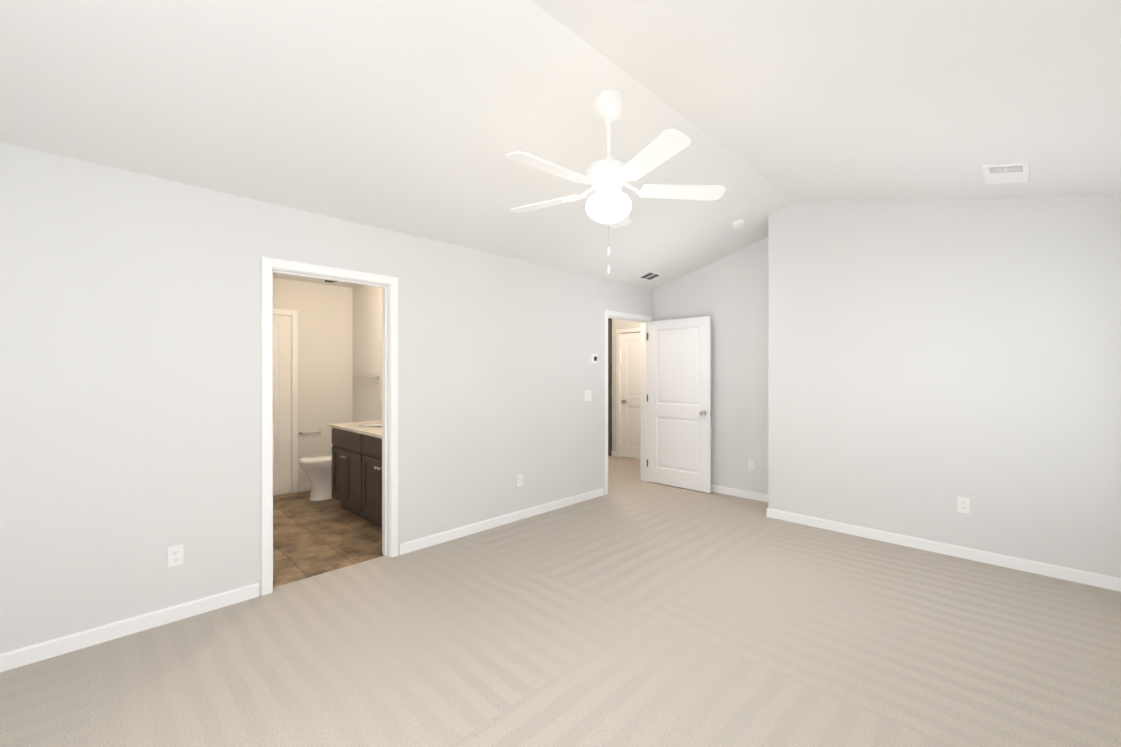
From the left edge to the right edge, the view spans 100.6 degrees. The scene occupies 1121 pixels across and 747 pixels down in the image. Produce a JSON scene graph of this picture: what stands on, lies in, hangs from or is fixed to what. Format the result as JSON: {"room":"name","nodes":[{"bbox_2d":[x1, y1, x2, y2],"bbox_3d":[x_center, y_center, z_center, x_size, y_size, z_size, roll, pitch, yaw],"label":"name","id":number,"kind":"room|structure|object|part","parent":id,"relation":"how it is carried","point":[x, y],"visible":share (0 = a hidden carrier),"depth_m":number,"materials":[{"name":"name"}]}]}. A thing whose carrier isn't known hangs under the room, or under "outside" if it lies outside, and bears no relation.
{"room":"empty bedroom","nodes":[
{"label":"empty bedroom","id":0,"kind":"room"},
{"bbox_2d":[273,278,352,495],"bbox_3d":[-3.459,0.152,5.061,0.120,2.450,2.540,0,0,45],"label":"wall","id":1,"kind":"structure","parent":0,"point":[325,356],"depth_m":5.56,"materials":[{"name":"paint"}]},
{"bbox_2d":[273,309,297,494],"bbox_3d":[-3.355,0.326,5.071,0.016,2.103,0.886,0,0,45],"label":"door frame","id":2,"kind":"structure","parent":1,"relation":"attached to","point":[281,404],"depth_m":5.29,"materials":[{"name":"white wood"}]},
{"bbox_2d":[300,483,310,491],"bbox_3d":[-2.816,1.336,5.621,0.013,0.082,0.600,0,0,45],"label":"baseboard","id":3,"kind":"structure","parent":1,"relation":"attached to","point":[304,487],"depth_m":5.44,"materials":[{"name":"white wood"}]},
{"bbox_2d":[299,429,321,433],"bbox_3d":[-2.933,0.687,5.470,0.057,0.044,0.244,0,0,45],"label":"rail","id":4,"kind":"object","parent":1,"relation":"attached to","point":[318,431],"visible":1,"depth_m":5.45,"materials":[{"name":"silver metal"}]},
{"bbox_2d":[0,142,652,653],"bbox_3d":[-0.649,0.152,4.209,0.120,2.450,7.470,0,0,45],"label":"wall","id":5,"kind":"structure","parent":0,"point":[130,378],"depth_m":2.65,"materials":[{"name":"paint"}]},
{"bbox_2d":[0,583,258,672],"bbox_3d":[-2.491,1.337,2.244,0.013,0.082,1.783,0,0,45],"label":"baseboard","id":6,"kind":"structure","parent":5,"relation":"attached to","point":[20,657],"depth_m":2.43,"materials":[{"name":"white wood"}]},
{"bbox_2d":[167,544,183,567],"bbox_3d":[-2.147,1.018,2.597,0.008,0.114,0.070,0,0,45],"label":"electrical outlet","id":7,"kind":"object","parent":5,"relation":"attached to","point":[175,555],"visible":1,"depth_m":2.59,"materials":[{"name":"white plastic"}]},
{"bbox_2d":[261,257,397,595],"bbox_3d":[-1.592,0.326,3.252,0.152,2.103,0.890,0,0,45],"label":"door frame","id":8,"kind":"structure","parent":5,"relation":"attached to","point":[387,284],"depth_m":3.24,"materials":[{"name":"white wood"}]},
{"bbox_2d":[399,488,603,554],"bbox_3d":[-0.367,1.336,4.400,0.013,0.082,2.437,0,0,45],"label":"baseboard","id":9,"kind":"structure","parent":5,"relation":"attached to","point":[406,547],"depth_m":4.14,"materials":[{"name":"white wood"}]},
{"bbox_2d":[517,474,522,486],"bbox_3d":[-0.382,1.007,4.389,0.008,0.114,0.070,0,0,45],"label":"electrical outlet","id":10,"kind":"object","parent":5,"relation":"attached to","point":[519,479],"visible":1,"depth_m":4.38,"materials":[{"name":"white plastic"}]},
{"bbox_2d":[584,390,590,400],"bbox_3d":[0.300,0.240,5.078,0.013,0.114,0.116,0,0,45],"label":"switch plate","id":11,"kind":"object","parent":5,"relation":"attached to","point":[587,395],"visible":1,"depth_m":5.07,"materials":[{"name":"white plastic"}]},
{"bbox_2d":[589,354,597,363],"bbox_3d":[0.369,-0.163,5.139,0.024,0.110,0.130,0,0,45],"label":"thermostat","id":12,"kind":"object","parent":5,"relation":"attached to","point":[593,358],"visible":1,"depth_m":5.12,"materials":[{"name":"white plastic"}]},
{"bbox_2d":[604,310,652,494],"bbox_3d":[0.790,0.325,5.669,0.152,2.103,0.966,0,0,45],"label":"door frame","id":13,"kind":"structure","parent":5,"relation":"attached to","point":[643,320],"depth_m":5.94,"materials":[{"name":"white wood"}]},
{"bbox_2d":[647,316,710,492],"bbox_3d":[1.415,0.355,5.619,0.848,2.020,0.173,0,0,45],"label":"entry door","id":14,"kind":"structure","parent":13,"relation":"attached to","point":[679,402],"depth_m":5.58,"materials":[{"name":"white wood"}]},
{"bbox_2d":[273,490,383,587],"bbox_3d":[-2.554,1.427,4.170,2.660,0.100,2.540,0,0,45],"label":"floor","id":15,"kind":"structure","parent":0,"point":[312,538],"depth_m":3.88,"materials":[{"name":"brown tile"}]},
{"bbox_2d":[299,453,331,500],"bbox_3d":[-2.539,0.990,5.255,0.450,0.775,0.740,0,0,45],"label":"toilet","id":16,"kind":"object","parent":15,"relation":"on","point":[317,470],"visible":0.44,"depth_m":5.04,"materials":[{"name":"white ceramic"}]},
{"bbox_2d":[332,428,381,527],"bbox_3d":[-1.610,0.962,4.416,1.499,0.830,0.618,0,0,45],"label":"bathroom vanity","id":17,"kind":"object","parent":15,"relation":"on","point":[357,468],"depth_m":4.30,"materials":[{"name":"brown wood"}]},
{"bbox_2d":[330,420,381,435],"bbox_3d":[-1.604,0.531,4.426,1.536,0.032,0.595,0,0,45],"label":"countertop","id":18,"kind":"structure","parent":17,"relation":"on","point":[353,426],"depth_m":4.36,"materials":[{"name":"beige stone"}]},
{"bbox_2d":[358,420,381,427],"bbox_3d":[-1.823,0.592,4.643,0.472,0.150,0.352,0,0,45],"label":"sink","id":19,"kind":"object","parent":18,"relation":"in","point":[379,425],"depth_m":4.80,"materials":[{"name":"beige ceramic"}]},
{"bbox_2d":[353,285,381,421],"bbox_3d":[-1.684,0.152,5.011,2.480,2.450,0.120,0,0,45],"label":"wall","id":20,"kind":"structure","parent":0,"point":[367,338],"depth_m":5.53,"materials":[{"name":"paint"}]},
{"bbox_2d":[352,375,378,378],"bbox_3d":[-2.315,0.042,5.503,0.638,0.048,0.064,0,0,45],"label":"towel bar","id":21,"kind":"object","parent":20,"relation":"attached to","point":[357,376],"visible":1,"depth_m":5.43,"materials":[{"name":"silver metal"}]},
{"bbox_2d":[0,0,1120,289],"bbox_3d":[-0.150,-1.389,3.717,6.720,0.632,7.470,0,0,45],"label":"ceiling","id":22,"kind":"structure","parent":0,"point":[420,118],"depth_m":2.30,"materials":[{"name":"paint"}]},
{"bbox_2d":[506,88,725,273],"bbox_3d":[0.235,-1.060,2.605,1.281,1.000,1.255,0,0,45],"label":"fan","id":23,"kind":"object","parent":22,"relation":"hanging from","point":[608,203],"visible":1,"depth_m":2.54,"materials":[{"name":"white plastic"}]},
{"bbox_3d":[0.271,-0.929,2.621,0.256,0.154,0.256,0,0,45],"label":"globe","id":24,"kind":"part","parent":23,"relation":"part of"},
{"bbox_2d":[637,271,662,280],"bbox_3d":[1.050,-1.143,5.462,0.186,0.059,0.260,0,0,45],"label":"ceiling vent","id":25,"kind":"object","parent":22,"relation":"in","point":[649,275],"visible":1,"depth_m":5.45,"materials":[{"name":"white plastic"}]},
{"bbox_2d":[731,219,745,228],"bbox_3d":[1.722,-1.444,4.505,0.133,0.067,0.136,0,0,45],"label":"smoke detector","id":26,"kind":"object","parent":22,"relation":"attached to","point":[739,223],"visible":0.98,"depth_m":4.47,"materials":[{"name":"white plastic"}]},
{"bbox_2d":[982,163,1029,183],"bbox_3d":[2.779,-1.244,2.902,0.205,0.055,0.370,0,0,45],"label":"ceiling vent","id":27,"kind":"object","parent":22,"relation":"in","point":[1008,173],"visible":0.98,"depth_m":2.88,"materials":[{"name":"white plastic"}]},
{"bbox_2d":[0,456,1120,746],"bbox_3d":[0.241,1.428,3.332,5.620,0.100,7.470,0,0,45],"label":"floor carpet","id":28,"kind":"object","parent":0,"point":[630,610],"visible":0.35,"depth_m":2.30,"materials":[{"name":"beige carpet"}]},
{"bbox_2d":[608,318,611,455],"bbox_3d":[-0.440,0.152,6.558,0.120,2.450,3.830,0,0,45],"label":"wall","id":29,"kind":"structure","parent":0,"point":[609,386],"depth_m":7.75,"materials":[{"name":"grey"}]},
{"bbox_2d":[612,319,639,458],"bbox_3d":[1.382,0.151,7.339,1.380,2.450,0.159,0,0,45],"label":"hallway door","id":30,"kind":"structure","parent":0,"point":[625,388],"depth_m":7.62,"materials":[{"name":"paint"}]},
{"bbox_2d":[653,237,767,493],"bbox_3d":[1.820,-0.103,5.461,1.880,2.959,0.120,0,0,45],"label":"wall","id":31,"kind":"structure","parent":0,"point":[728,294],"depth_m":5.23,"materials":[{"name":"paint"}]},
{"bbox_2d":[711,484,767,501],"bbox_3d":[1.772,1.336,5.412,1.640,0.082,0.018,0,0,45],"label":"baseboard","id":32,"kind":"structure","parent":31,"relation":"attached to","point":[714,488],"depth_m":5.18,"materials":[{"name":"white wood"}]},
{"bbox_2d":[748,459,754,470],"bbox_3d":[2.093,1.002,5.102,0.070,0.114,0.008,0,0,45],"label":"outlet","id":33,"kind":"object","parent":31,"relation":"attached to","point":[751,464],"visible":1,"depth_m":5.10,"materials":[{"name":"white plastic"}]},
{"bbox_2d":[768,196,1120,577],"bbox_3d":[2.880,-0.118,3.687,2.360,2.992,0.120,0,0,45],"label":"wall","id":34,"kind":"structure","parent":0,"point":[930,362],"depth_m":3.51,"materials":[{"name":"paint"}]},
{"bbox_2d":[766,508,1119,590],"bbox_3d":[2.764,1.337,3.707,2.193,0.082,0.013,0,0,45],"label":"baseboard","id":35,"kind":"structure","parent":34,"relation":"attached to","point":[1074,575],"depth_m":3.48,"materials":[{"name":"white wood"}]},
{"bbox_2d":[958,497,969,513],"bbox_3d":[3.008,0.983,3.471,0.070,0.114,0.008,0,0,45],"label":"electrical outlet","id":36,"kind":"object","parent":34,"relation":"attached to","point":[963,505],"visible":1,"depth_m":3.47,"materials":[{"name":"white plastic"}]}
]}

